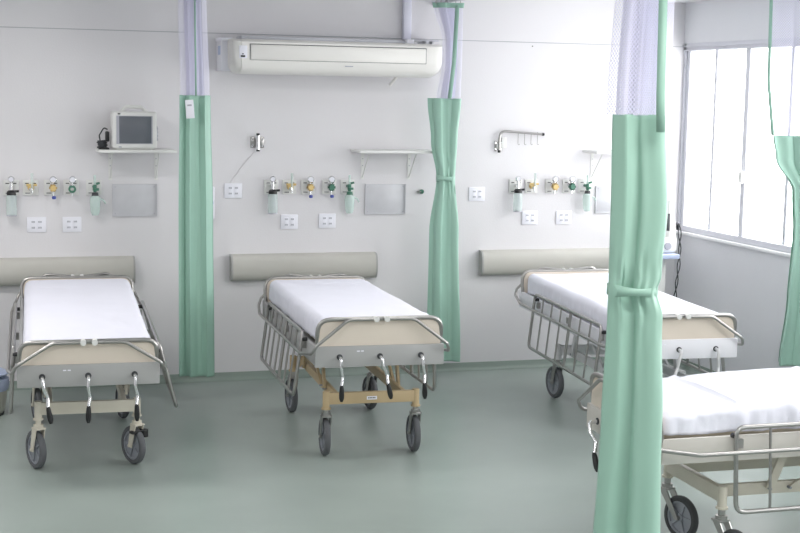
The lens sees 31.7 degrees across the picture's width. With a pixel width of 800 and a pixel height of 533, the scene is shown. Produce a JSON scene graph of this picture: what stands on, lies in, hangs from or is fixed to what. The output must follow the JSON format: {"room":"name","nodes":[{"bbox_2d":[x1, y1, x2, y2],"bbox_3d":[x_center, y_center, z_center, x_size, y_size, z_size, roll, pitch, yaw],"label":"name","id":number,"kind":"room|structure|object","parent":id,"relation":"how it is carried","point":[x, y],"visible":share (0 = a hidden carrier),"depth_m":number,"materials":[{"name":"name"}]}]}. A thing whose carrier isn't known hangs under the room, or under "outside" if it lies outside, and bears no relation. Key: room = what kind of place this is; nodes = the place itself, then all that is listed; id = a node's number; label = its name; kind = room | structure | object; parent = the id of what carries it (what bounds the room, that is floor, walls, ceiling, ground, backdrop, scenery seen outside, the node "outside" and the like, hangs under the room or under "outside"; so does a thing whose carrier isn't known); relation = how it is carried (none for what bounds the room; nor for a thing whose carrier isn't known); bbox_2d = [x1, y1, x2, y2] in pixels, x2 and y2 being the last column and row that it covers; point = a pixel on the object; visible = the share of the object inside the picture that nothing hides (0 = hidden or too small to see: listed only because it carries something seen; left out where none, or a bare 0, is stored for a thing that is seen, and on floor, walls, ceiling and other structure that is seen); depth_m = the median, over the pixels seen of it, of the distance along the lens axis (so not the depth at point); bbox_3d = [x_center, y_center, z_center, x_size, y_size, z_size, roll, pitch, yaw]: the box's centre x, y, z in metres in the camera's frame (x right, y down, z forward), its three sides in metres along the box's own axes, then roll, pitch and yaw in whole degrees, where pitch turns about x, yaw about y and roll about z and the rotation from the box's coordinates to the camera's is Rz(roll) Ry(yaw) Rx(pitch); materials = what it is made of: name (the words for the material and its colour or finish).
{"room":"hospital room","nodes":[
{"label":"hospital room","id":0,"kind":"room"},
{"bbox_2d":[0,0,706,380],"bbox_3d":[-1.415,-0.581,10.051,7.850,2.810,0.200,-1,7,-17],"label":"wall","id":1,"kind":"structure","parent":0,"point":[59,88],"depth_m":10.17,"materials":[{"name":"white paint"}]},
{"bbox_2d":[3,176,18,215],"bbox_3d":[-2.630,-0.477,9.534,0.104,0.269,0.100,-1,7,-17],"label":"suction regulator","id":2,"kind":"object","parent":1,"relation":"attached to","point":[10,186],"visible":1,"depth_m":9.51,"materials":[{"name":"white plastic"}]},
{"bbox_2d":[6,195,16,214],"bbox_3d":[-2.626,-0.414,9.528,0.070,0.142,0.070,-1,7,-17],"label":"jar","id":3,"kind":"object","parent":2,"relation":"on","point":[11,200],"depth_m":9.50,"materials":[{"name":"clear plastic"}]},
{"bbox_2d":[23,173,38,194],"bbox_3d":[-2.509,-0.559,9.575,0.104,0.155,0.072,-1,7,-17],"label":"air flowmeter","id":4,"kind":"object","parent":1,"relation":"attached to","point":[30,187],"visible":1,"depth_m":9.59,"materials":[{"name":"white plastic"}]},
{"bbox_2d":[27,217,45,232],"bbox_3d":[-2.488,-0.286,9.649,0.128,0.106,0.012,-1,7,-17],"label":"wall outlet","id":5,"kind":"object","parent":1,"relation":"attached to","point":[34,224],"visible":1,"depth_m":9.64,"materials":[{"name":"plastic"}]},
{"bbox_2d":[44,176,59,198],"bbox_3d":[-2.374,-0.538,9.615,0.104,0.159,0.080,-1,7,-17],"label":"gas regulator","id":6,"kind":"object","parent":1,"relation":"attached to","point":[51,186],"visible":1,"depth_m":9.63,"materials":[{"name":"white plastic"}]},
{"bbox_2d":[0,256,134,285],"bbox_3d":[-2.369,0.034,9.688,1.080,0.190,0.087,-1,7,-17],"label":"bumper cover","id":7,"kind":"object","parent":1,"relation":"attached to","point":[13,271],"visible":0.85,"depth_m":9.67,"materials":[{"name":"plastic"}]},
{"bbox_2d":[63,176,78,195],"bbox_3d":[-2.251,-0.553,9.653,0.104,0.134,0.076,-1,7,-17],"label":"gas regulator","id":8,"kind":"object","parent":1,"relation":"attached to","point":[71,186],"visible":1,"depth_m":9.66,"materials":[{"name":"white plastic"}]},
{"bbox_2d":[62,217,81,231],"bbox_3d":[-2.262,-0.290,9.718,0.128,0.106,0.012,-1,7,-17],"label":"wall outlet","id":9,"kind":"object","parent":1,"relation":"attached to","point":[70,224],"visible":1,"depth_m":9.71,"materials":[{"name":"plastic"}]},
{"bbox_2d":[86,175,105,215],"bbox_3d":[-2.092,-0.492,9.711,0.108,0.277,0.112,-4,9,-36],"label":"humidifier","id":10,"kind":"object","parent":1,"relation":"attached to","point":[93,187],"visible":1,"depth_m":9.67,"materials":[{"name":"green plastic"}]},
{"bbox_2d":[90,196,105,215],"bbox_3d":[-2.077,-0.422,9.698,0.112,0.142,0.072,-1,7,-17],"label":"water bottle","id":11,"kind":"object","parent":10,"relation":"on","point":[94,200],"depth_m":9.67,"materials":[{"name":"plastic"}]},
{"bbox_2d":[112,184,156,216],"bbox_3d":[-1.848,-0.462,9.821,0.309,0.226,0.014,-1,7,-17],"label":"holder","id":12,"kind":"object","parent":1,"relation":"attached to","point":[127,199],"visible":1,"depth_m":9.82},
{"bbox_2d":[95,148,176,179],"bbox_3d":[-1.812,-0.695,9.672,0.525,0.220,0.260,-1,7,-17],"label":"wall shelf","id":13,"kind":"object","parent":1,"relation":"attached to","point":[110,151],"visible":1,"depth_m":9.61,"materials":[{"name":"white plastic"}]},
{"bbox_2d":[97,128,108,148],"bbox_3d":[-2.018,-0.869,9.563,0.084,0.144,0.115,-1,7,-17],"label":"cable","id":14,"kind":"object","parent":13,"relation":"on","point":[102,144],"visible":1,"depth_m":9.54,"materials":[{"name":"black plastic"}]},
{"bbox_2d":[110,105,157,149],"bbox_3d":[-1.820,-0.952,9.622,0.310,0.303,0.226,-1,8,-19],"label":"patient monitor","id":15,"kind":"object","parent":13,"relation":"on","point":[129,130],"visible":1,"depth_m":9.52,"materials":[{"name":"white plastic"}]},
{"bbox_2d":[213,187,214,218],"bbox_3d":[-1.361,-0.439,9.950,0.100,0.255,0.058,-1,7,-17],"label":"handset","id":16,"kind":"object","parent":1,"relation":"attached to","point":[213,187],"visible":0.12,"depth_m":9.95,"materials":[{"name":"plastic"}]},
{"bbox_2d":[224,183,241,197],"bbox_3d":[-1.185,-0.539,10.016,0.128,0.106,0.012,-1,7,-17],"label":"wall outlet","id":17,"kind":"object","parent":1,"relation":"attached to","point":[231,190],"visible":1,"depth_m":10.01,"materials":[{"name":"plastic"}]},
{"bbox_2d":[250,133,263,150],"bbox_3d":[-1.010,-0.882,10.005,0.100,0.128,0.049,-1,7,-17],"label":"mount","id":18,"kind":"object","parent":1,"relation":"attached to","point":[258,142],"visible":1,"depth_m":10.01,"materials":[{"name":"silver metal"}]},
{"bbox_2d":[264,176,279,213],"bbox_3d":[-0.911,-0.511,10.057,0.104,0.269,0.100,-1,7,-17],"label":"suction regulator","id":19,"kind":"object","parent":1,"relation":"attached to","point":[270,186],"visible":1,"depth_m":10.03,"materials":[{"name":"white plastic"}]},
{"bbox_2d":[268,194,277,212],"bbox_3d":[-0.907,-0.449,10.050,0.070,0.142,0.070,-1,7,-17],"label":"jar","id":20,"kind":"object","parent":19,"relation":"on","point":[272,198],"depth_m":10.02,"materials":[{"name":"clear plastic"}]},
{"bbox_2d":[280,215,297,228],"bbox_3d":[-0.799,-0.322,10.163,0.128,0.106,0.012,-1,7,-17],"label":"wall outlet","id":21,"kind":"object","parent":1,"relation":"attached to","point":[286,221],"visible":1,"depth_m":10.16,"materials":[{"name":"plastic"}]},
{"bbox_2d":[282,173,295,193],"bbox_3d":[-0.787,-0.593,10.099,0.104,0.155,0.072,-1,7,-17],"label":"air flowmeter","id":22,"kind":"object","parent":1,"relation":"attached to","point":[288,186],"visible":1,"depth_m":10.11,"materials":[{"name":"white plastic"}]},
{"bbox_2d":[229,252,377,280],"bbox_3d":[-0.691,0.001,10.198,1.080,0.190,0.087,-1,7,-17],"label":"bumper cover","id":23,"kind":"object","parent":1,"relation":"attached to","point":[243,267],"visible":0.97,"depth_m":10.16,"materials":[{"name":"plastic"}]},
{"bbox_2d":[301,176,314,197],"bbox_3d":[-0.654,-0.572,10.138,0.104,0.159,0.080,-1,7,-17],"label":"gas regulator","id":24,"kind":"object","parent":1,"relation":"attached to","point":[307,186],"visible":1,"depth_m":10.15,"materials":[{"name":"white plastic"}]},
{"bbox_2d":[319,214,335,227],"bbox_3d":[-0.529,-0.332,10.244,0.128,0.106,0.012,-1,7,-17],"label":"wall outlet","id":25,"kind":"object","parent":1,"relation":"attached to","point":[325,220],"visible":1,"depth_m":10.24,"materials":[{"name":"plastic"}]},
{"bbox_2d":[215,36,441,85],"bbox_3d":[-0.483,-1.442,9.903,1.570,0.332,0.410,-1,7,-17],"label":"air conditioner","id":26,"kind":"object","parent":1,"relation":"attached to","point":[266,55],"visible":1,"depth_m":9.73,"materials":[{"name":"plastic"}]},
{"bbox_2d":[322,176,335,197],"bbox_3d":[-0.505,-0.575,10.184,0.104,0.159,0.080,-1,7,-17],"label":"gas regulator","id":27,"kind":"object","parent":1,"relation":"attached to","point":[328,186],"visible":1,"depth_m":10.19,"materials":[{"name":"white plastic"}]},
{"bbox_2d":[7,357,669,390],"bbox_3d":[-1.405,0.798,10.108,7.450,0.060,0.040,-1,7,-17],"label":"baseboard","id":28,"kind":"structure","parent":1,"relation":"attached to","point":[537,363],"depth_m":10.44,"materials":[{"name":"plastic"}]},
{"bbox_2d":[0,26,681,46],"bbox_3d":[-1.367,-1.629,9.823,7.450,0.006,0.004,-1,7,-17],"label":"trim","id":29,"kind":"structure","parent":1,"relation":"attached to","point":[0,26],"depth_m":10.03,"materials":[{"name":"white metal"}]},
{"bbox_2d":[340,175,359,212],"bbox_3d":[-0.362,-0.526,10.237,0.108,0.277,0.112,-4,9,-36],"label":"humidifier","id":30,"kind":"object","parent":1,"relation":"attached to","point":[346,186],"visible":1,"depth_m":10.20,"materials":[{"name":"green plastic"}]},
{"bbox_2d":[345,195,359,212],"bbox_3d":[-0.347,-0.456,10.224,0.112,0.142,0.072,-1,7,-17],"label":"water bottle","id":31,"kind":"object","parent":30,"relation":"on","point":[349,199],"depth_m":10.19,"materials":[{"name":"plastic"}]},
{"bbox_2d":[365,184,405,213],"bbox_3d":[-0.107,-0.495,10.351,0.311,0.222,0.014,-1,7,-17],"label":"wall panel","id":32,"kind":"object","parent":1,"relation":"attached to","point":[379,198],"visible":1,"depth_m":10.35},
{"bbox_2d":[351,149,431,178],"bbox_3d":[-0.037,-0.734,10.211,0.595,0.220,0.260,-1,7,-17],"label":"wall shelf","id":33,"kind":"object","parent":1,"relation":"attached to","point":[409,152],"visible":0.92,"depth_m":10.17,"materials":[{"name":"white plastic"}]},
{"bbox_2d":[402,0,411,39],"bbox_3d":[0.050,-1.816,10.207,0.060,0.345,0.050,-1,7,-17],"label":"duct","id":34,"kind":"object","parent":1,"relation":"attached to","point":[406,4],"visible":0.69,"depth_m":10.19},
{"bbox_2d":[469,187,484,200],"bbox_3d":[0.575,-0.542,10.555,0.128,0.106,0.012,-1,7,-17],"label":"wall outlet","id":35,"kind":"object","parent":1,"relation":"attached to","point":[475,193],"visible":1,"depth_m":10.55,"materials":[{"name":"plastic"}]},
{"bbox_2d":[509,176,524,211],"bbox_3d":[0.882,-0.547,10.602,0.104,0.269,0.100,-1,7,-17],"label":"suction regulator","id":36,"kind":"object","parent":1,"relation":"attached to","point":[515,185],"visible":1,"depth_m":10.57,"materials":[{"name":"white plastic"}]},
{"bbox_2d":[513,193,521,210],"bbox_3d":[0.885,-0.484,10.595,0.070,0.142,0.070,-1,7,-17],"label":"jar","id":37,"kind":"object","parent":36,"relation":"on","point":[517,197],"depth_m":10.57,"materials":[{"name":"clear plastic"}]},
{"bbox_2d":[494,130,544,152],"bbox_3d":[0.897,-0.938,10.577,0.381,0.168,0.042,-1,7,-14],"label":"hook","id":38,"kind":"object","parent":1,"relation":"attached to","point":[501,143],"visible":1,"depth_m":10.55,"materials":[{"name":"silver metal"}]},
{"bbox_2d":[522,211,537,224],"bbox_3d":[0.985,-0.370,10.703,0.128,0.106,0.012,-1,7,-17],"label":"wall outlet","id":39,"kind":"object","parent":1,"relation":"attached to","point":[528,217],"visible":1,"depth_m":10.70,"materials":[{"name":"plastic"}]},
{"bbox_2d":[525,173,538,192],"bbox_3d":[1.004,-0.628,10.643,0.104,0.155,0.072,-1,7,-17],"label":"air flowmeter","id":40,"kind":"object","parent":1,"relation":"attached to","point":[531,185],"visible":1,"depth_m":10.66,"materials":[{"name":"white plastic"}]},
{"bbox_2d":[478,248,608,274],"bbox_3d":[1.122,-0.035,10.749,1.080,0.190,0.087,-1,7,-17],"label":"bumper cover","id":41,"kind":"object","parent":1,"relation":"attached to","point":[508,261],"visible":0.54,"depth_m":10.69,"materials":[{"name":"plastic"}]},
{"bbox_2d":[545,176,558,193],"bbox_3d":[1.163,-0.621,10.689,0.104,0.134,0.080,-1,7,-17],"label":"gas regulator","id":42,"kind":"object","parent":1,"relation":"attached to","point":[551,185],"visible":1,"depth_m":10.70,"materials":[{"name":"white plastic"}]},
{"bbox_2d":[556,211,571,223],"bbox_3d":[1.253,-0.375,10.785,0.128,0.106,0.012,-1,7,-17],"label":"wall outlet","id":43,"kind":"object","parent":1,"relation":"attached to","point":[562,217],"visible":1,"depth_m":10.78,"materials":[{"name":"plastic"}]},
{"bbox_2d":[562,176,575,193],"bbox_3d":[1.297,-0.623,10.730,0.104,0.134,0.080,-1,7,-17],"label":"gas regulator","id":44,"kind":"object","parent":1,"relation":"attached to","point":[568,185],"visible":1,"depth_m":10.74,"materials":[{"name":"white plastic"}]},
{"bbox_2d":[578,175,595,210],"bbox_3d":[1.434,-0.562,10.783,0.108,0.277,0.112,-4,9,-36],"label":"humidifier","id":45,"kind":"object","parent":1,"relation":"attached to","point":[584,185],"visible":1,"depth_m":10.75,"materials":[{"name":"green plastic"}]},
{"bbox_2d":[583,194,595,210],"bbox_3d":[1.450,-0.492,10.771,0.112,0.142,0.072,-1,7,-17],"label":"water bottle","id":46,"kind":"object","parent":45,"relation":"on","point":[587,198],"depth_m":10.74,"materials":[{"name":"plastic"}]},
{"bbox_2d":[582,150,611,178],"bbox_3d":[1.656,-0.771,10.726,0.475,0.220,0.260,-1,7,-17],"label":"wall shelf","id":47,"kind":"object","parent":1,"relation":"attached to","point":[592,152],"visible":0.49,"depth_m":10.71,"materials":[{"name":"white plastic"}]},
{"bbox_2d":[595,186,610,212],"bbox_3d":[1.649,-0.518,10.886,0.304,0.211,0.014,-1,7,-17],"label":"holder","id":48,"kind":"object","parent":1,"relation":"attached to","point":[602,193],"visible":0.41,"depth_m":10.86,"materials":[{"name":"white plastic"}]},
{"bbox_2d":[0,362,799,532],"bbox_3d":[0.362,1.640,4.351,7.850,0.120,12.600,-1,7,-17],"label":"floor","id":49,"kind":"structure","parent":0,"point":[496,453],"depth_m":7.88,"materials":[{"name":"plastic"}]},
{"bbox_2d":[0,367,8,415],"bbox_3d":[-2.644,0.794,8.990,0.296,0.300,0.296,-1,7,-17],"label":"waste bin","id":50,"kind":"object","parent":49,"relation":"on","point":[4,379],"visible":0.95,"depth_m":8.95,"materials":[{"name":"plastic"}]},
{"bbox_2d":[6,272,177,468],"bbox_3d":[-1.863,0.593,8.451,0.931,0.861,2.070,-1,7,-15],"label":"hospital bed","id":51,"kind":"object","parent":49,"relation":"on","point":[120,362],"visible":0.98,"depth_m":7.56,"materials":[{"name":"grey paint"}]},
{"bbox_3d":[-1.895,0.315,8.414,0.640,0.208,1.836,-1,7,-15],"label":"mattress","id":52,"kind":"object","parent":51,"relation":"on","visible":0},
{"bbox_2d":[23,278,149,341],"bbox_3d":[-1.894,0.305,8.412,0.689,0.224,1.872,-1,7,-15],"label":"sheet","id":53,"kind":"object","parent":52,"relation":"on","point":[66,309],"visible":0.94,"depth_m":8.28,"materials":[{"name":"fabric"}]},
{"bbox_2d":[257,273,449,455],"bbox_3d":[-0.360,0.576,8.859,0.881,0.849,2.070,-1,7,-14],"label":"hospital bed","id":54,"kind":"object","parent":49,"relation":"on","point":[371,342],"visible":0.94,"depth_m":8.00,"materials":[{"name":"grey paint"}]},
{"bbox_2d":[514,266,743,397],"bbox_3d":[1.452,0.545,9.373,0.893,0.846,2.070,-1,7,-13],"label":"hospital bed","id":55,"kind":"object","parent":49,"relation":"on","point":[686,336],"visible":0.45,"depth_m":8.87,"materials":[{"name":"white paint"}]},
{"bbox_3d":[1.451,0.257,9.342,0.640,0.163,1.836,-1,7,-13],"label":"mattress","id":56,"kind":"object","parent":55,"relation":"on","visible":0},
{"bbox_2d":[528,273,716,329],"bbox_3d":[1.451,0.241,9.340,0.688,0.164,1.876,-1,7,-13],"label":"sheet","id":57,"kind":"object","parent":56,"relation":"on","point":[585,294],"visible":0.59,"depth_m":9.34,"materials":[{"name":"fabric"}]},
{"bbox_2d":[658,253,684,375],"bbox_3d":[1.998,0.351,10.713,0.280,0.920,0.280,-1,7,-17],"label":"stand","id":58,"kind":"object","parent":49,"relation":"on","point":[661,287],"visible":0.17,"depth_m":10.65,"materials":[{"name":"white plastic"}]},
{"bbox_2d":[663,200,676,252],"bbox_3d":[1.997,-0.304,10.622,0.190,0.400,0.132,-1,7,-17],"label":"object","id":59,"kind":"object","parent":58,"relation":"on","point":[670,245],"visible":0.7,"depth_m":10.59,"materials":[{"name":"white plastic"}]},
{"bbox_2d":[673,222,681,296],"bbox_3d":[2.105,0.045,10.781,0.107,0.777,0.030,-5,10,-42],"label":"power cord","id":60,"kind":"object","parent":59,"relation":"hanging from","point":[679,260],"visible":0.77,"depth_m":10.79,"materials":[{"name":"grey plastic"}]},
{"bbox_2d":[663,253,679,258],"bbox_3d":[1.967,-0.087,10.642,0.195,0.035,0.250,-1,7,-17],"label":"tray","id":61,"kind":"object","parent":58,"relation":"on","point":[665,255],"depth_m":10.53,"materials":[{"name":"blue plastic"}]},
{"bbox_2d":[577,372,799,532],"bbox_3d":[1.926,0.904,6.664,2.071,0.824,0.918,-1,7,-16],"label":"hospital bed","id":62,"kind":"object","parent":49,"relation":"on","point":[681,458],"visible":0.56,"depth_m":6.27,"materials":[{"name":"beige paint"}]},
{"bbox_2d":[664,428,799,438],"bbox_3d":[1.935,0.641,6.640,1.836,0.125,0.628,-1,7,-16],"label":"mattress","id":63,"kind":"object","parent":62,"relation":"on","point":[773,430],"visible":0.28,"depth_m":6.18,"materials":[{"name":"white fabric"}]},
{"bbox_2d":[662,366,799,435],"bbox_3d":[1.935,0.601,6.635,1.884,0.157,0.694,-1,7,-16],"label":"sheet","id":64,"kind":"object","parent":63,"relation":"on","point":[715,402],"visible":0.69,"depth_m":6.24,"materials":[{"name":"fabric"}]},
{"bbox_2d":[629,0,705,2],"bbox_3d":[0.415,-1.267,3.988,7.850,0.120,12.600,-1,7,-17],"label":"ceiling","id":65,"kind":"structure","parent":0,"point":[678,1],"depth_m":10.70,"materials":[{"name":"paint"}]},
{"bbox_2d":[431,0,461,4],"bbox_3d":[0.722,-1.746,8.705,0.028,0.087,3.294,-1,7,-17],"label":"track","id":66,"kind":"object","parent":65,"relation":"attached to","point":[434,1],"visible":0.71,"depth_m":9.99,"materials":[{"name":"metal"}]},
{"bbox_2d":[427,0,463,361],"bbox_3d":[0.324,-0.599,10.121,0.277,2.591,0.142,1,7,-1],"label":"privacy curtain","id":67,"kind":"object","parent":66,"relation":"hanging from","point":[443,302],"visible":0.96,"depth_m":10.11,"materials":[{"name":"green fabric"}]},
{"bbox_3d":[-0.907,-1.655,7.743,0.028,0.087,4.194,-1,7,-17],"label":"track","id":68,"kind":"object","parent":65,"relation":"attached to","visible":0},
{"bbox_2d":[178,0,214,376],"bbox_3d":[-1.351,-0.529,9.317,0.255,2.551,0.181,1,7,-1],"label":"privacy curtain","id":69,"kind":"object","parent":68,"relation":"hanging from","point":[196,274],"visible":1,"depth_m":9.32,"materials":[{"name":"green fabric"}]},
{"bbox_3d":[2.283,-1.758,8.797,1.044,0.030,0.028,-1,7,-17],"label":"track","id":70,"kind":"object","parent":65,"relation":"attached to","visible":0},
{"bbox_2d":[767,0,799,366],"bbox_3d":[2.503,-0.552,9.038,0.406,2.405,0.141,1,7,-1],"label":"privacy curtain","id":71,"kind":"object","parent":70,"relation":"hanging from","point":[787,148],"visible":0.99,"depth_m":8.98,"materials":[{"name":"green fabric"}]},
{"bbox_2d":[673,0,799,371],"bbox_3d":[4.047,0.114,5.282,0.200,2.810,12.200,-1,7,-17],"label":"wall","id":72,"kind":"structure","parent":0,"point":[750,285],"depth_m":10.17,"materials":[{"name":"white paint"}]},
{"bbox_2d":[669,359,715,373],"bbox_3d":[3.908,1.480,5.417,0.040,0.060,12.200,-1,7,-17],"label":"baseboard","id":73,"kind":"structure","parent":72,"relation":"attached to","point":[682,365],"depth_m":10.84,"materials":[{"name":"plastic"}]},
{"bbox_2d":[676,230,790,256],"bbox_3d":[2.652,-0.107,9.789,0.220,0.022,2.779,-1,7,-17],"label":"trim","id":74,"kind":"structure","parent":72,"relation":"attached to","point":[771,251],"depth_m":10.14,"materials":[{"name":"stone"}]},
{"bbox_2d":[677,37,799,252],"bbox_3d":[2.604,-0.837,9.696,0.107,1.448,2.750,-1,7,-17],"label":"window","id":75,"kind":"structure","parent":72,"relation":"in","point":[750,45],"depth_m":10.46,"materials":[{"name":"metal"}]},
{"bbox_3d":[2.089,-1.302,5.340,3.440,0.085,0.024,-1,7,-17],"label":"track","id":76,"kind":"object","parent":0,"visible":0},
{"bbox_2d":[593,0,674,532],"bbox_3d":[0.859,0.045,5.127,0.274,2.531,0.195,1,7,-1],"label":"privacy curtain","id":77,"kind":"object","parent":76,"relation":"hanging from","point":[628,490],"visible":1,"depth_m":5.09,"materials":[{"name":"green woven fabric"},{"name":"white mesh fabric"}]},
{"bbox_3d":[-0.346,0.280,8.831,0.640,0.185,1.836,-1,7,-14],"label":"mattress","id":78,"kind":"object","parent":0,"visible":0},
{"bbox_2d":[269,279,427,337],"bbox_3d":[-0.345,0.255,8.828,0.706,0.175,1.884,-1,7,-14],"label":"sheet","id":79,"kind":"object","parent":78,"relation":"on","point":[308,302],"visible":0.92,"depth_m":8.68,"materials":[{"name":"fabric"}]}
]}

